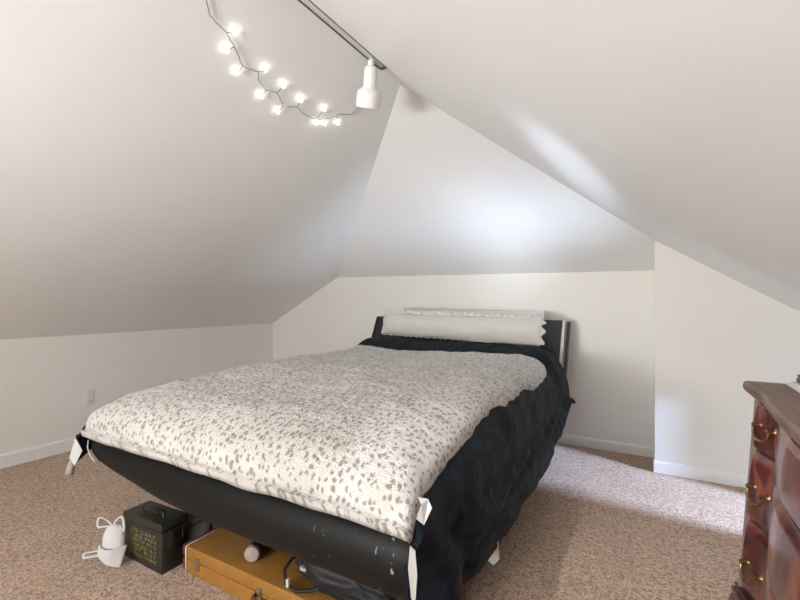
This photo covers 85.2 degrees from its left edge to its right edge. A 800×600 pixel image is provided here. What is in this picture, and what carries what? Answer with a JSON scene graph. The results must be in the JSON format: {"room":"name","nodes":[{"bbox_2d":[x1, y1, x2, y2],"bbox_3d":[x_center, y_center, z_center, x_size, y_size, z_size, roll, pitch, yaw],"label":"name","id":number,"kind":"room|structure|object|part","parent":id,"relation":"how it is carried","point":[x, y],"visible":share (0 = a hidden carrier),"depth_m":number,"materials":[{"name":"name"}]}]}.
{"room":"bedroom","nodes":[
{"label":"bedroom","id":0,"kind":"room"},
{"bbox_2d":[0,323,272,453],"bbox_3d":[-2.750,0.670,2.696,0.100,0.860,5.320,0,0,30],"label":"wall","id":1,"kind":"structure","parent":0,"point":[43,380],"depth_m":3.30,"materials":[{"name":"paint"}]},
{"bbox_2d":[0,437,75,468],"bbox_3d":[-2.701,1.054,2.668,0.014,0.092,5.120,0,0,30],"label":"baseboard","id":2,"kind":"structure","parent":1,"relation":"attached to","point":[29,454],"depth_m":2.99,"materials":[{"name":"white paint"}]},
{"bbox_2d":[83,389,93,405],"bbox_3d":[-2.348,0.734,3.284,0.010,0.120,0.072,0,0,30],"label":"wall outlet","id":3,"kind":"object","parent":1,"relation":"attached to","point":[88,395],"visible":1,"depth_m":3.28,"materials":[{"name":"white plastic"}]},
{"bbox_2d":[0,443,745,599],"bbox_3d":[-0.680,1.150,1.501,4.880,0.100,5.320,0,0,30],"label":"floor","id":4,"kind":"structure","parent":0,"point":[598,524],"depth_m":2.00,"materials":[{"name":"carpet"}]},
{"bbox_2d":[82,515,126,567],"bbox_3d":[-1.214,0.999,1.800,0.169,0.197,0.057,0,0,3],"label":"face mask","id":5,"kind":"object","parent":4,"relation":"on","point":[113,536],"visible":1,"depth_m":1.79,"materials":[{"name":"white fabric"}]},
{"bbox_3d":[-1.187,1.049,1.786,0.115,0.097,0.030,0,0,-1],"label":"panel","id":6,"kind":"part","parent":5,"relation":"part of","materials":[{"name":"grey fabric"}]},
{"bbox_3d":[-1.193,0.984,1.806,0.095,0.099,0.043,0,0,4],"label":"panel","id":7,"kind":"part","parent":5,"relation":"part of","materials":[{"name":"grey fabric"}]},
{"bbox_2d":[123,500,187,574],"bbox_3d":[-1.037,0.990,1.851,0.294,0.220,0.120,0,0,30],"label":"box","id":8,"kind":"object","parent":4,"relation":"on","point":[155,533],"visible":0.97,"depth_m":1.80,"materials":[{"name":"green paint"}]},
{"bbox_3d":[-1.045,0.893,1.850,0.159,0.025,0.032,0,0,30],"label":"carry handle","id":9,"kind":"part","parent":8,"relation":"part of","materials":[{"name":"green paint"}]},
{"bbox_3d":[-1.043,0.919,1.855,0.280,0.041,0.120,0,0,30],"label":"lid","id":10,"kind":"part","parent":8,"relation":"part of","materials":[{"name":"green paint"}]},
{"bbox_2d":[185,514,211,542],"bbox_3d":[-0.905,1.010,1.933,0.146,0.180,0.156,0,0,30],"label":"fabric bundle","id":11,"kind":"object","parent":4,"relation":"on","point":[195,527],"visible":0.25,"depth_m":1.88,"materials":[{"name":"grey fabric"}]},
{"bbox_2d":[183,526,335,599],"bbox_3d":[-0.359,1.045,1.657,1.039,0.110,0.408,0,0,30],"label":"instrument case","id":12,"kind":"object","parent":4,"relation":"on","point":[216,557],"visible":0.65,"depth_m":1.65,"materials":[{"name":"brown leather"}]},
{"bbox_2d":[244,540,263,561],"bbox_3d":[-0.568,0.963,1.778,0.058,0.058,0.272,0,0,-3],"label":"tube","id":13,"kind":"object","parent":12,"relation":"on","point":[252,552],"visible":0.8,"depth_m":1.64,"materials":[{"name":"grey plastic"}]},
{"bbox_3d":[-0.460,1.050,1.502,0.156,0.016,0.038,0,0,30],"label":"handle","id":14,"kind":"part","parent":12,"relation":"part of","materials":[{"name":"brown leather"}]},
{"bbox_2d":[283,556,403,599],"bbox_3d":[-0.131,0.918,1.521,0.503,0.151,0.320,0,0,30],"label":"camera bag","id":15,"kind":"object","parent":12,"relation":"on","point":[336,586],"visible":0.3,"depth_m":1.41,"materials":[{"name":"black fabric"}]},
{"bbox_2d":[91,310,570,599],"bbox_3d":[-0.066,0.594,2.567,1.658,1.012,2.471,0,0,30],"label":"bed","id":16,"kind":"object","parent":4,"relation":"on","point":[367,556],"visible":0.34,"depth_m":1.36,"materials":[{"name":"black leather"}]},
{"bbox_2d":[64,336,574,599],"bbox_3d":[-0.119,0.599,2.428,1.783,0.594,2.294,0,0,30],"label":"comforter","id":17,"kind":"object","parent":16,"relation":"on","point":[461,523],"visible":0.43,"depth_m":1.53,"materials":[{"name":"black fabric"}]},
{"bbox_2d":[80,345,545,542],"bbox_3d":[-0.214,0.470,2.288,1.649,0.239,1.964,0,0,30],"label":"throw blanket","id":18,"kind":"object","parent":17,"relation":"on","point":[358,434],"visible":1,"depth_m":1.57,"materials":[{"name":"white fabric"}]},
{"bbox_2d":[381,309,545,345],"bbox_3d":[0.420,0.198,3.313,1.331,0.241,0.137,0,0,30],"label":"pillow","id":19,"kind":"object","parent":17,"relation":"on","point":[510,329],"visible":1,"depth_m":3.22,"materials":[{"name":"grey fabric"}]},
{"bbox_3d":[-0.248,0.475,3.895,0.015,0.650,0.275,0,0,30],"label":"edge trim","id":20,"kind":"part","parent":16,"relation":"part of","materials":[{"name":"black"}]},
{"bbox_3d":[0.188,0.927,1.566,0.076,0.345,0.076,0,0,30],"label":"leg","id":21,"kind":"part","parent":16,"relation":"part of","materials":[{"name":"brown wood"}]},
{"bbox_3d":[0.453,0.525,3.497,1.597,0.750,0.270,0,0,30],"label":"headboard","id":22,"kind":"part","parent":16,"relation":"part of","materials":[{"name":"black"}]},
{"bbox_3d":[0.581,0.124,3.587,1.180,0.072,0.058,0,0,30],"label":"rail","id":23,"kind":"part","parent":16,"relation":"part of","materials":[{"name":"white fabric"}]},
{"bbox_3d":[1.150,0.475,3.088,0.019,0.650,0.275,0,0,30],"label":"edge trim","id":24,"kind":"part","parent":16,"relation":"part of","materials":[{"name":"silver metal"}]},
{"bbox_3d":[1.189,0.480,3.104,0.021,0.640,0.265,0,0,30],"label":"headboard post","id":25,"kind":"part","parent":16,"relation":"part of","materials":[{"name":"black"}]},
{"bbox_2d":[729,381,799,599],"bbox_3d":[1.023,0.675,0.737,0.625,0.850,1.128,0,0,30],"label":"dresser","id":26,"kind":"object","parent":4,"relation":"on","point":[769,565],"visible":1,"depth_m":1.11,"materials":[{"name":"brown wood"}]},
{"bbox_3d":[1.010,0.895,0.745,0.595,0.030,1.108,0,0,30],"label":"moulding","id":27,"kind":"part","parent":26,"relation":"part of","materials":[{"name":"brown wood"}]},
{"bbox_3d":[1.292,0.590,1.206,0.569,0.590,0.020,0,0,30],"label":"panel","id":28,"kind":"part","parent":26,"relation":"part of","materials":[{"name":"brown wood"}]},
{"bbox_3d":[1.005,0.788,1.247,0.035,0.054,0.105,0,0,19],"label":"handle","id":29,"kind":"part","parent":26,"relation":"part of","materials":[{"name":"gold metal"}]},
{"bbox_3d":[0.803,0.768,0.864,0.100,0.207,1.030,0,0,30],"label":"drawer","id":30,"kind":"part","parent":26,"relation":"part of","materials":[{"name":"brown wood"}]},
{"bbox_3d":[1.018,0.561,1.239,0.035,0.054,0.105,0,0,19],"label":"handle","id":31,"kind":"part","parent":26,"relation":"part of","materials":[{"name":"gold metal"}]},
{"bbox_3d":[1.029,0.378,1.233,0.035,0.054,0.105,0,0,19],"label":"handle","id":32,"kind":"part","parent":26,"relation":"part of","materials":[{"name":"gold metal"}]},
{"bbox_3d":[0.816,0.555,0.857,0.100,0.200,1.030,0,0,30],"label":"drawer","id":33,"kind":"part","parent":26,"relation":"part of","materials":[{"name":"brown wood"}]},
{"bbox_3d":[0.827,0.375,0.851,0.096,0.140,1.030,0,0,30],"label":"drawer","id":34,"kind":"part","parent":26,"relation":"part of","materials":[{"name":"brown wood"}]},
{"bbox_2d":[786,382,799,392],"bbox_3d":[1.217,0.244,1.162,0.255,0.011,0.150,0,0,30],"label":"folded cloth","id":35,"kind":"object","parent":26,"relation":"on","point":[795,385],"visible":1,"depth_m":1.23,"materials":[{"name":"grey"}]},
{"bbox_2d":[0,0,799,339],"bbox_3d":[-0.680,-0.436,1.501,4.880,1.501,5.320,0,0,30],"label":"ceiling","id":36,"kind":"structure","parent":0,"point":[147,183],"depth_m":1.71,"materials":[{"name":"paint"}]},
{"bbox_2d":[206,0,359,125],"bbox_3d":[-0.513,-0.959,1.898,0.274,0.159,0.971,0,0,30],"label":"string lights","id":37,"kind":"object","parent":36,"relation":"attached to","point":[234,33],"visible":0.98,"depth_m":1.87,"materials":[{"name":"white plastic"}]},
{"bbox_2d":[298,0,386,108],"bbox_3d":[-0.837,-0.996,0.782,0.136,0.264,2.917,0,0,30],"label":"lamp","id":38,"kind":"object","parent":36,"relation":"attached to","point":[368,96],"depth_m":1.93,"materials":[{"name":"white metal"}]},
{"bbox_3d":[-0.798,-1.097,0.754,0.041,0.063,2.908,0,0,30],"label":"track light","id":39,"kind":"part","parent":38,"relation":"part of","materials":[{"name":"white metal"}]},
{"bbox_2d":[273,271,653,446],"bbox_3d":[0.200,0.435,4.007,3.700,1.330,0.100,0,0,30],"label":"wall","id":40,"kind":"structure","parent":0,"point":[610,370],"depth_m":3.31,"materials":[{"name":"paint"}]},
{"bbox_2d":[557,434,653,457],"bbox_3d":[0.172,1.064,3.957,3.700,0.072,0.014,0,0,30],"label":"baseboard","id":41,"kind":"structure","parent":40,"relation":"attached to","point":[633,449],"depth_m":3.17,"materials":[{"name":"white paint"}]},
{"bbox_2d":[338,85,654,276],"bbox_3d":[0.178,-0.696,3.059,2.790,0.982,1.563,0,0,30],"label":"ceiling","id":42,"kind":"structure","parent":0,"point":[441,197],"depth_m":2.95,"materials":[{"name":"paint"}]},
{"bbox_2d":[654,241,799,474],"bbox_3d":[2.197,0.359,2.686,1.080,1.481,0.390,0,0,30],"label":"wall","id":43,"kind":"structure","parent":0,"point":[714,333],"depth_m":2.64,"materials":[{"name":"paint"}]},
{"bbox_2d":[654,460,747,487],"bbox_3d":[2.051,1.062,2.538,0.986,0.076,0.014,0,0,30],"label":"baseboard","id":44,"kind":"structure","parent":43,"relation":"attached to","point":[669,468],"depth_m":2.65,"materials":[{"name":"white paint"}]}
]}

